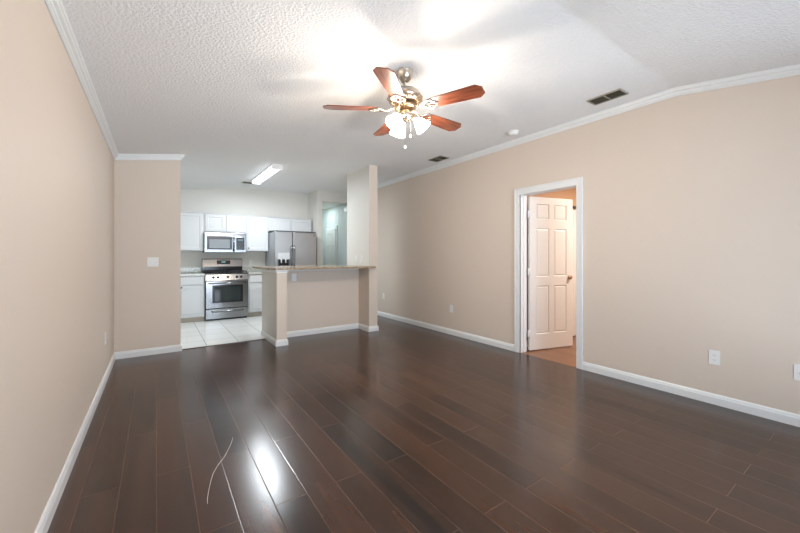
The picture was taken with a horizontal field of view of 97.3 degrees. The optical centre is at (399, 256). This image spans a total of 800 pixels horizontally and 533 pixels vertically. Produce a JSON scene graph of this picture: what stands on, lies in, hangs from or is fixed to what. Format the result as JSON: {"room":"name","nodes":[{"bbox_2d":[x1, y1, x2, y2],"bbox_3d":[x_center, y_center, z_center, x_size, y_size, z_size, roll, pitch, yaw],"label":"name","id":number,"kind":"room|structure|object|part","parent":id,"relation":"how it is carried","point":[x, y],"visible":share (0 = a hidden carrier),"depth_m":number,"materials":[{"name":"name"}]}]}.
{"room":"living room","nodes":[
{"label":"living room","id":0,"kind":"room"},
{"bbox_2d":[0,0,113,532],"bbox_3d":[-2.575,-0.025,2.888,0.120,2.500,8.960,0,0,-35],"label":"wall","id":1,"kind":"structure","parent":0,"point":[57,162],"depth_m":1.59,"materials":[{"name":"beige paint"}]},
{"bbox_2d":[34,352,115,532],"bbox_3d":[-1.717,1.183,1.767,0.016,0.085,5.900,0,0,-35],"label":"baseboard","id":2,"kind":"structure","parent":1,"relation":"attached to","point":[47,516],"depth_m":1.99,"materials":[{"name":"white paint"}]},
{"bbox_2d":[44,0,117,159],"bbox_3d":[-1.706,-1.184,1.775,0.043,0.078,5.900,0,0,-35],"label":"trim","id":3,"kind":"structure","parent":1,"relation":"attached to","point":[56,9],"depth_m":2.13,"materials":[{"name":"white paint"}]},
{"bbox_2d":[114,160,180,351],"bbox_3d":[-3.159,-0.075,4.429,0.673,2.600,0.120,0,0,-35],"label":"wall","id":4,"kind":"structure","parent":0,"point":[147,193],"depth_m":4.37,"materials":[{"name":"beige paint"}]},
{"bbox_2d":[115,344,181,358],"bbox_3d":[-3.148,1.183,4.427,0.689,0.085,0.136,0,0,-35],"label":"baseboard","id":5,"kind":"structure","parent":4,"relation":"attached to","point":[173,348],"depth_m":4.37,"materials":[{"name":"white paint"}]},
{"bbox_2d":[115,154,184,160],"bbox_3d":[-3.130,-1.238,4.424,0.716,0.179,0.163,0,0,-35],"label":"trim","id":6,"kind":"structure","parent":4,"relation":"attached to","point":[120,156],"depth_m":4.37,"materials":[{"name":"white paint"}]},
{"bbox_2d":[147,257,158,266],"bbox_3d":[-3.085,0.069,4.396,0.116,0.116,0.018,0,0,-35],"label":"light switch","id":7,"kind":"object","parent":4,"relation":"attached to","point":[151,261],"visible":1,"depth_m":4.40,"materials":[{"name":"white plastic"}]},
{"bbox_2d":[181,187,307,272],"bbox_3d":[-3.591,-0.225,7.560,3.525,2.900,0.120,0,0,-35],"label":"wall","id":8,"kind":"structure","parent":0,"point":[225,200],"depth_m":7.58,"materials":[{"name":"white paint"}]},
{"bbox_2d":[181,267,200,272],"bbox_3d":[-4.413,0.271,6.906,0.898,0.104,0.020,0,0,-35],"label":"backsplash","id":9,"kind":"structure","parent":8,"relation":"attached to","point":[187,269],"depth_m":7.05,"materials":[{"name":"grey stone"}]},
{"bbox_2d":[181,211,203,250],"bbox_3d":[-4.128,-0.486,6.901,0.462,0.752,0.349,0,0,-35],"label":"upper cabinet","id":10,"kind":"object","parent":8,"relation":"attached to","point":[192,223],"visible":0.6,"depth_m":6.79,"materials":[{"name":"white wood"}]},
{"bbox_2d":[204,213,245,232],"bbox_3d":[-3.618,-0.674,7.253,0.778,0.375,0.349,0,0,-35],"label":"upper cabinet","id":11,"kind":"object","parent":8,"relation":"attached to","point":[213,222],"visible":0.98,"depth_m":7.12,"materials":[{"name":"white wood"}]},
{"bbox_3d":[-3.679,-0.668,7.011,0.352,0.333,0.020,0,0,-35],"label":"door","id":12,"kind":"part","parent":11,"relation":"part of","materials":[{"name":"white wood"}]},
{"bbox_2d":[202,232,245,252],"bbox_3d":[-3.590,-0.279,7.198,0.756,0.398,0.470,0,0,-35],"label":"microwave","id":13,"kind":"object","parent":11,"relation":"attached to","point":[214,242],"visible":1,"depth_m":7.04,"materials":[{"name":"grey metal"}]},
{"bbox_3d":[-3.586,-0.242,6.995,0.532,0.316,0.042,0,0,-35],"label":"door","id":14,"kind":"part","parent":13,"relation":"part of","materials":[{"name":"silver metal"}]},
{"bbox_3d":[-3.353,-0.246,7.104,0.026,0.293,0.045,0,0,-35],"label":"handle","id":15,"kind":"part","parent":13,"relation":"part of","materials":[{"name":"silver metal"}]},
{"bbox_3d":[-3.370,-0.668,7.225,0.352,0.333,0.020,0,0,-35],"label":"door","id":16,"kind":"part","parent":11,"relation":"part of","materials":[{"name":"white wood"}]},
{"bbox_2d":[242,266,260,270],"bbox_3d":[-3.217,0.271,7.733,0.462,0.104,0.020,0,0,-35],"label":"backsplash","id":17,"kind":"structure","parent":8,"relation":"attached to","point":[243,268],"depth_m":7.69,"materials":[{"name":"grey stone"}]},
{"bbox_2d":[246,215,267,251],"bbox_3d":[-3.107,-0.486,7.590,0.445,0.752,0.376,0,0,-35],"label":"upper cabinet","id":18,"kind":"object","parent":8,"relation":"attached to","point":[256,226],"visible":0.98,"depth_m":7.46,"materials":[{"name":"white wood"}]},
{"bbox_2d":[268,217,311,231],"bbox_3d":[-2.533,-0.706,8.004,0.970,0.312,0.349,0,0,-35],"label":"upper cabinet","id":19,"kind":"object","parent":8,"relation":"attached to","point":[274,223],"visible":0.89,"depth_m":7.84,"materials":[{"name":"white wood"}]},
{"bbox_3d":[-2.634,-0.700,7.734,0.448,0.270,0.020,0,0,-35],"label":"door","id":20,"kind":"part","parent":19,"relation":"part of","materials":[{"name":"white wood"}]},
{"bbox_3d":[-2.246,-0.700,8.003,0.448,0.270,0.020,0,0,-35],"label":"door","id":21,"kind":"part","parent":19,"relation":"part of","materials":[{"name":"white wood"}]},
{"bbox_2d":[262,270,358,339],"bbox_3d":[-1.295,0.706,5.561,1.503,1.038,0.820,0,0,-35],"label":"wall","id":22,"kind":"structure","parent":0,"point":[325,298],"depth_m":5.52,"materials":[{"name":"beige paint"}]},
{"bbox_2d":[261,268,358,272],"bbox_3d":[-1.300,0.206,5.545,1.518,0.038,0.840,0,0,-35],"label":"trim","id":23,"kind":"structure","parent":22,"relation":"attached to","point":[265,270],"depth_m":5.43,"materials":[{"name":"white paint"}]},
{"bbox_2d":[252,265,375,269],"bbox_3d":[-1.369,0.171,5.653,1.670,0.031,1.105,0,0,-35],"label":"bar","id":24,"kind":"object","parent":22,"relation":"on","point":[302,267],"visible":1,"depth_m":5.39,"materials":[{"name":"beige stone"}]},
{"bbox_2d":[261,323,368,346],"bbox_3d":[-1.299,1.183,5.548,1.514,0.085,0.836,0,0,-35],"label":"baseboard","id":25,"kind":"structure","parent":22,"relation":"attached to","point":[283,342],"depth_m":5.53,"materials":[{"name":"white paint"}]},
{"bbox_2d":[308,190,321,264],"bbox_3d":[-2.315,-0.135,8.704,0.125,2.720,1.750,0,0,-35],"label":"wall","id":26,"kind":"structure","parent":0,"point":[314,198],"depth_m":7.99,"materials":[{"name":"white paint"}]},
{"bbox_2d":[322,202,342,209],"bbox_3d":[-2.010,-1.510,8.988,0.700,0.430,1.630,0,0,-35],"label":"ceiling","id":27,"kind":"structure","parent":0,"point":[325,205],"depth_m":8.94,"materials":[{"name":"white paint"}]},
{"bbox_2d":[322,191,346,203],"bbox_3d":[-1.512,-1.380,8.268,0.700,0.230,0.120,0,0,-35],"label":"wall header","id":28,"kind":"structure","parent":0,"point":[332,197],"depth_m":8.19,"materials":[{"name":"white paint"}]},
{"bbox_2d":[347,165,376,325],"bbox_3d":[-0.667,-0.135,6.111,0.155,2.720,0.810,0,0,-35],"label":"wall column","id":29,"kind":"structure","parent":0,"point":[361,183],"depth_m":5.87,"materials":[{"name":"beige paint"}]},
{"bbox_2d":[369,325,378,331],"bbox_3d":[-0.665,1.183,6.103,0.192,0.085,0.826,0,0,-35],"label":"baseboard","id":30,"kind":"structure","parent":29,"relation":"attached to","point":[371,328],"depth_m":5.76,"materials":[{"name":"white paint"}]},
{"bbox_2d":[359,268,368,325],"bbox_3d":[-0.604,0.706,5.881,0.007,1.038,0.360,0,0,-35],"label":"wall","id":31,"kind":"structure","parent":0,"point":[363,272],"depth_m":5.86,"materials":[{"name":"beige paint"}]},
{"bbox_2d":[47,315,799,532],"bbox_3d":[0.235,1.274,5.519,7.735,0.101,10.090,0,0,-35],"label":"floor","id":32,"kind":"structure","parent":0,"point":[399,427],"depth_m":2.27,"materials":[{"name":"brown wood"}]},
{"bbox_2d":[181,276,204,322],"bbox_3d":[-4.042,0.791,6.765,0.446,0.865,0.670,0,0,-35],"label":"base cabinet","id":33,"kind":"object","parent":32,"relation":"on","point":[192,287],"visible":0.83,"depth_m":6.53,"materials":[{"name":"white wood"}]},
{"bbox_3d":[-3.865,0.827,6.509,0.298,0.475,0.008,0,0,-35],"label":"raised panel","id":34,"kind":"part","parent":33,"relation":"part of","materials":[{"name":"white wood"}]},
{"bbox_3d":[-3.873,0.452,6.519,0.408,0.145,0.019,0,0,-35],"label":"drawer","id":35,"kind":"part","parent":33,"relation":"part of","materials":[{"name":"white wood"}]},
{"bbox_3d":[-3.873,0.832,6.519,0.408,0.575,0.019,0,0,-35],"label":"door","id":36,"kind":"part","parent":33,"relation":"part of","materials":[{"name":"white wood"}]},
{"bbox_2d":[207,438,232,503],"bbox_3d":[-1.056,1.223,2.057,0.037,0.003,0.662,0,0,-15],"label":"thread","id":37,"kind":"object","parent":32,"relation":"on","point":[232,438],"visible":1,"depth_m":1.96,"materials":[{"name":"grey"}]},
{"bbox_2d":[182,339,263,349],"bbox_3d":[-2.433,1.222,4.926,1.087,0.006,0.034,0,0,-35],"label":"threshold","id":38,"kind":"object","parent":32,"relation":"on","point":[257,339],"visible":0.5,"depth_m":4.88,"materials":[{"name":"brown wood"}]},
{"bbox_2d":[202,259,248,320],"bbox_3d":[-3.513,0.634,7.075,0.760,1.180,0.706,0,0,-35],"label":"gas range","id":39,"kind":"object","parent":32,"relation":"on","point":[226,283],"visible":0.98,"depth_m":6.87,"materials":[{"name":"grey metal"}]},
{"bbox_2d":[202,271,247,273],"bbox_3d":[-3.526,0.329,7.094,0.760,0.019,0.620,0,0,-35],"label":"cooktop","id":40,"kind":"object","parent":39,"relation":"in","point":[205,272],"depth_m":6.93,"materials":[{"name":"black metal"}]},
{"bbox_3d":[-3.381,1.207,6.884,0.720,0.034,0.050,0,0,-35],"label":"toe plate","id":41,"kind":"part","parent":39,"relation":"part of","materials":[{"name":"silver metal"}]},
{"bbox_3d":[-3.354,1.095,6.845,0.748,0.187,0.042,0,0,-35],"label":"warming drawer","id":42,"kind":"part","parent":39,"relation":"part of","materials":[{"name":"silver metal"}]},
{"bbox_3d":[-3.353,0.729,6.843,0.748,0.520,0.046,0,0,-35],"label":"oven door","id":43,"kind":"part","parent":39,"relation":"part of","materials":[{"name":"silver metal"}]},
{"bbox_3d":[-3.355,0.399,6.847,0.760,0.120,0.042,0,0,-35],"label":"control panel","id":44,"kind":"part","parent":39,"relation":"part of","materials":[{"name":"silver metal"}]},
{"bbox_3d":[-3.326,0.512,6.804,0.660,0.022,0.048,0,0,-35],"label":"door handle","id":45,"kind":"part","parent":39,"relation":"part of","materials":[{"name":"silver metal"}]},
{"bbox_2d":[247,274,261,316],"bbox_3d":[-3.041,0.791,7.470,0.450,0.865,0.650,0,0,-35],"label":"base cabinet","id":46,"kind":"object","parent":32,"relation":"on","point":[255,280],"visible":0.56,"depth_m":7.15,"materials":[{"name":"white wood"}]},
{"bbox_2d":[242,266,261,273],"bbox_3d":[-3.035,0.289,7.470,0.462,0.140,0.660,0,0,-35],"label":"countertop","id":47,"kind":"structure","parent":46,"relation":"on","point":[250,270],"depth_m":7.62,"materials":[{"name":"grey stone"}]},
{"bbox_3d":[-2.865,0.452,7.216,0.412,0.145,0.019,0,0,-35],"label":"drawer","id":48,"kind":"part","parent":46,"relation":"part of","materials":[{"name":"white wood"}]},
{"bbox_3d":[-2.865,0.832,7.216,0.412,0.575,0.019,0,0,-35],"label":"door","id":49,"kind":"part","parent":46,"relation":"part of","materials":[{"name":"white wood"}]},
{"bbox_3d":[-2.858,0.827,7.206,0.302,0.475,0.008,0,0,-35],"label":"raised panel","id":50,"kind":"part","parent":46,"relation":"part of","materials":[{"name":"white wood"}]},
{"bbox_2d":[265,230,315,265],"bbox_3d":[-2.400,0.343,7.762,0.900,1.762,0.823,0,0,-35],"label":"refrigerator","id":51,"kind":"object","parent":32,"relation":"on","point":[285,248],"visible":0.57,"depth_m":7.46,"materials":[{"name":"grey metal"}]},
{"bbox_3d":[-2.439,0.322,7.349,0.366,1.685,0.062,0,0,-35],"label":"freezer door","id":52,"kind":"part","parent":51,"relation":"part of","materials":[{"name":"silver metal"}]},
{"bbox_3d":[-2.418,-0.009,7.319,0.243,0.135,0.013,0,0,-35],"label":"dispenser panel","id":53,"kind":"part","parent":51,"relation":"part of","materials":[{"name":"silver metal"}]},
{"bbox_3d":[-2.277,0.209,7.390,0.026,0.889,0.072,0,0,-35],"label":"handle","id":54,"kind":"part","parent":51,"relation":"part of","materials":[{"name":"silver metal"}]},
{"bbox_3d":[-2.065,0.322,7.607,0.526,1.685,0.062,0,0,-35],"label":"fridge door","id":55,"kind":"part","parent":51,"relation":"part of","materials":[{"name":"silver metal"}]},
{"bbox_3d":[-4.417,0.792,6.517,0.448,0.865,0.650,0,0,-35],"label":"base cabinet","id":56,"kind":"object","parent":32,"relation":"on","visible":0},
{"bbox_2d":[181,267,204,275],"bbox_3d":[-4.231,0.289,6.642,0.898,0.140,0.660,0,0,-35],"label":"countertop","id":57,"kind":"structure","parent":56,"relation":"on","point":[187,271],"depth_m":7.00,"materials":[{"name":"grey stone"}]},
{"bbox_2d":[62,0,799,193],"bbox_3d":[-0.789,-1.470,4.124,4.225,0.510,8.720,0,0,-35],"label":"ceiling","id":58,"kind":"structure","parent":0,"point":[238,88],"depth_m":2.62,"materials":[{"name":"white paint"}]},
{"bbox_2d":[252,163,281,184],"bbox_3d":[-2.388,-1.450,6.264,0.172,0.089,1.420,0,0,-35],"label":"ceiling light","id":59,"kind":"object","parent":58,"relation":"attached to","point":[273,168],"visible":1,"depth_m":6.06,"materials":[{"name":"white plastic"}]},
{"bbox_2d":[253,167,278,183],"bbox_3d":[-2.388,-1.438,6.264,0.144,0.054,1.400,0,0,-35],"label":"diffuser","id":60,"kind":"object","parent":59,"relation":"attached to","point":[269,171],"depth_m":6.14,"materials":[{"name":"white plastic"}]},
{"bbox_2d":[323,67,484,148],"bbox_3d":[0.061,-1.173,2.870,1.227,0.642,1.251,0,0,-35],"label":"ceiling fan","id":61,"kind":"object","parent":58,"relation":"hanging from","point":[405,99],"visible":1,"depth_m":2.76,"materials":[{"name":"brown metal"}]},
{"bbox_3d":[-0.391,-1.183,2.805,0.435,0.008,0.146,0,11,-4],"label":"blade","id":62,"kind":"part","parent":61,"relation":"part of","materials":[{"name":"brown wood"}]},
{"bbox_3d":[-0.123,-1.183,3.237,0.146,0.008,0.435,-12,4,-22],"label":"blade","id":63,"kind":"part","parent":61,"relation":"part of","materials":[{"name":"brown wood"}]},
{"bbox_3d":[-0.063,-1.183,2.417,0.146,0.008,0.435,11,3,14],"label":"blade","id":64,"kind":"part","parent":61,"relation":"part of","materials":[{"name":"brown wood"}]},
{"bbox_3d":[-0.039,-1.052,2.719,0.128,0.129,0.131,0,0,-35],"label":"lamp shade","id":65,"kind":"part","parent":61,"relation":"part of","materials":[{"name":"white glass"}]},
{"bbox_3d":[-0.029,-1.066,2.735,0.062,0.070,0.052,0,0,-35],"label":"bulb","id":66,"kind":"part","parent":61,"relation":"part of","materials":[{"name":"white glass"}]},
{"bbox_3d":[-0.019,-1.052,2.971,0.125,0.129,0.124,0,0,27],"label":"lamp shade","id":67,"kind":"part","parent":61,"relation":"part of","materials":[{"name":"white glass"}]},
{"bbox_3d":[0.186,-1.052,2.821,0.125,0.129,0.124,0,0,-35],"label":"lamp shade","id":68,"kind":"part","parent":61,"relation":"part of","materials":[{"name":"white glass"}]},
{"bbox_3d":[0.371,-1.183,3.116,0.435,0.008,0.146,0,-11,-40],"label":"blade","id":69,"kind":"part","parent":61,"relation":"part of","materials":[{"name":"brown wood"}]},
{"bbox_3d":[0.408,-1.183,2.609,0.435,0.008,0.146,0,-11,32],"label":"blade","id":70,"kind":"part","parent":61,"relation":"part of","materials":[{"name":"brown wood"}]},
{"bbox_2d":[428,155,449,161],"bbox_3d":[0.590,-1.490,5.375,0.185,0.010,0.290,0,0,-35],"label":"ceiling vent","id":71,"kind":"object","parent":58,"relation":"in","point":[438,158],"visible":1,"depth_m":5.36,"materials":[{"name":"grey metal"}]},
{"bbox_2d":[507,130,518,135],"bbox_3d":[1.359,-1.473,4.223,0.140,0.042,0.140,0,0,-35],"label":"smoke detector","id":72,"kind":"object","parent":58,"relation":"attached to","point":[511,132],"visible":1,"depth_m":4.18,"materials":[{"name":"white plastic"}]},
{"bbox_2d":[586,88,628,104],"bbox_3d":[1.938,-1.490,3.295,0.165,0.010,0.300,0,0,-35],"label":"ceiling vent","id":73,"kind":"object","parent":58,"relation":"in","point":[619,92],"visible":1,"depth_m":3.28,"materials":[{"name":"grey metal"}]},
{"bbox_2d":[527,188,575,339],"bbox_3d":[2.859,-0.025,5.650,3.270,2.500,0.120,0,0,-35],"label":"wall","id":74,"kind":"structure","parent":0,"point":[569,193],"depth_m":5.15,"materials":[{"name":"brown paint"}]},
{"bbox_2d":[573,206,575,335],"bbox_3d":[2.415,0.221,5.227,0.820,1.985,0.050,0,0,-35],"label":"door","id":75,"kind":"structure","parent":74,"relation":"in","point":[574,207],"depth_m":5.39,"materials":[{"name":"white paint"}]},
{"bbox_2d":[322,75,799,414],"bbox_3d":[0.677,-0.225,5.824,0.120,2.900,10.090,0,0,-35],"label":"wall","id":76,"kind":"structure","parent":0,"point":[691,202],"depth_m":3.25,"materials":[{"name":"beige paint"}]},
{"bbox_2d":[326,229,335,264],"bbox_3d":[-1.817,0.248,9.285,0.035,1.930,0.600,0,0,-35],"label":"door","id":77,"kind":"structure","parent":76,"relation":"in","point":[331,233],"depth_m":9.24,"materials":[{"name":"white paint"}]},
{"bbox_2d":[326,225,337,264],"bbox_3d":[-1.812,0.215,9.295,0.024,2.020,0.736,0,0,-35],"label":"door frame","id":78,"kind":"structure","parent":76,"relation":"attached to","point":[336,226],"depth_m":9.02,"materials":[{"name":"white paint"}]},
{"bbox_2d":[514,177,582,369],"bbox_3d":[1.789,0.180,4.217,0.168,2.090,0.879,0,0,-35],"label":"door frame","id":79,"kind":"structure","parent":76,"relation":"attached to","point":[578,182],"depth_m":4.48,"materials":[{"name":"white paint"}]},
{"bbox_2d":[528,196,572,349],"bbox_3d":[1.995,0.218,4.686,0.767,1.990,0.113,0,0,-21],"label":"door","id":80,"kind":"structure","parent":76,"relation":"in","point":[550,220],"depth_m":4.67,"materials":[{"name":"white paint"}]},
{"bbox_2d":[377,64,799,187],"bbox_3d":[1.102,-1.328,5.067,0.043,0.358,8.120,0,0,-35],"label":"trim","id":81,"kind":"structure","parent":76,"relation":"attached to","point":[792,70],"depth_m":3.38,"materials":[{"name":"white paint"}]},
{"bbox_2d":[377,311,799,426],"bbox_3d":[0.621,1.183,5.786,0.016,0.085,9.850,0,0,-35],"label":"baseboard","id":82,"kind":"structure","parent":76,"relation":"attached to","point":[785,417],"depth_m":3.20,"materials":[{"name":"white paint"}]},
{"bbox_2d":[709,350,719,365],"bbox_3d":[2.607,0.838,2.920,0.008,0.116,0.072,0,0,-35],"label":"wall outlet","id":83,"kind":"object","parent":76,"relation":"attached to","point":[714,356],"visible":1,"depth_m":2.92,"materials":[{"name":"white plastic"}]},
{"bbox_2d":[794,364,799,380],"bbox_3d":[2.875,0.838,2.524,0.018,0.116,0.072,0,0,-35],"label":"wall outlet","id":84,"kind":"object","parent":76,"relation":"attached to","point":[796,366],"visible":1,"depth_m":2.54,"materials":[{"name":"white plastic"}]}
]}

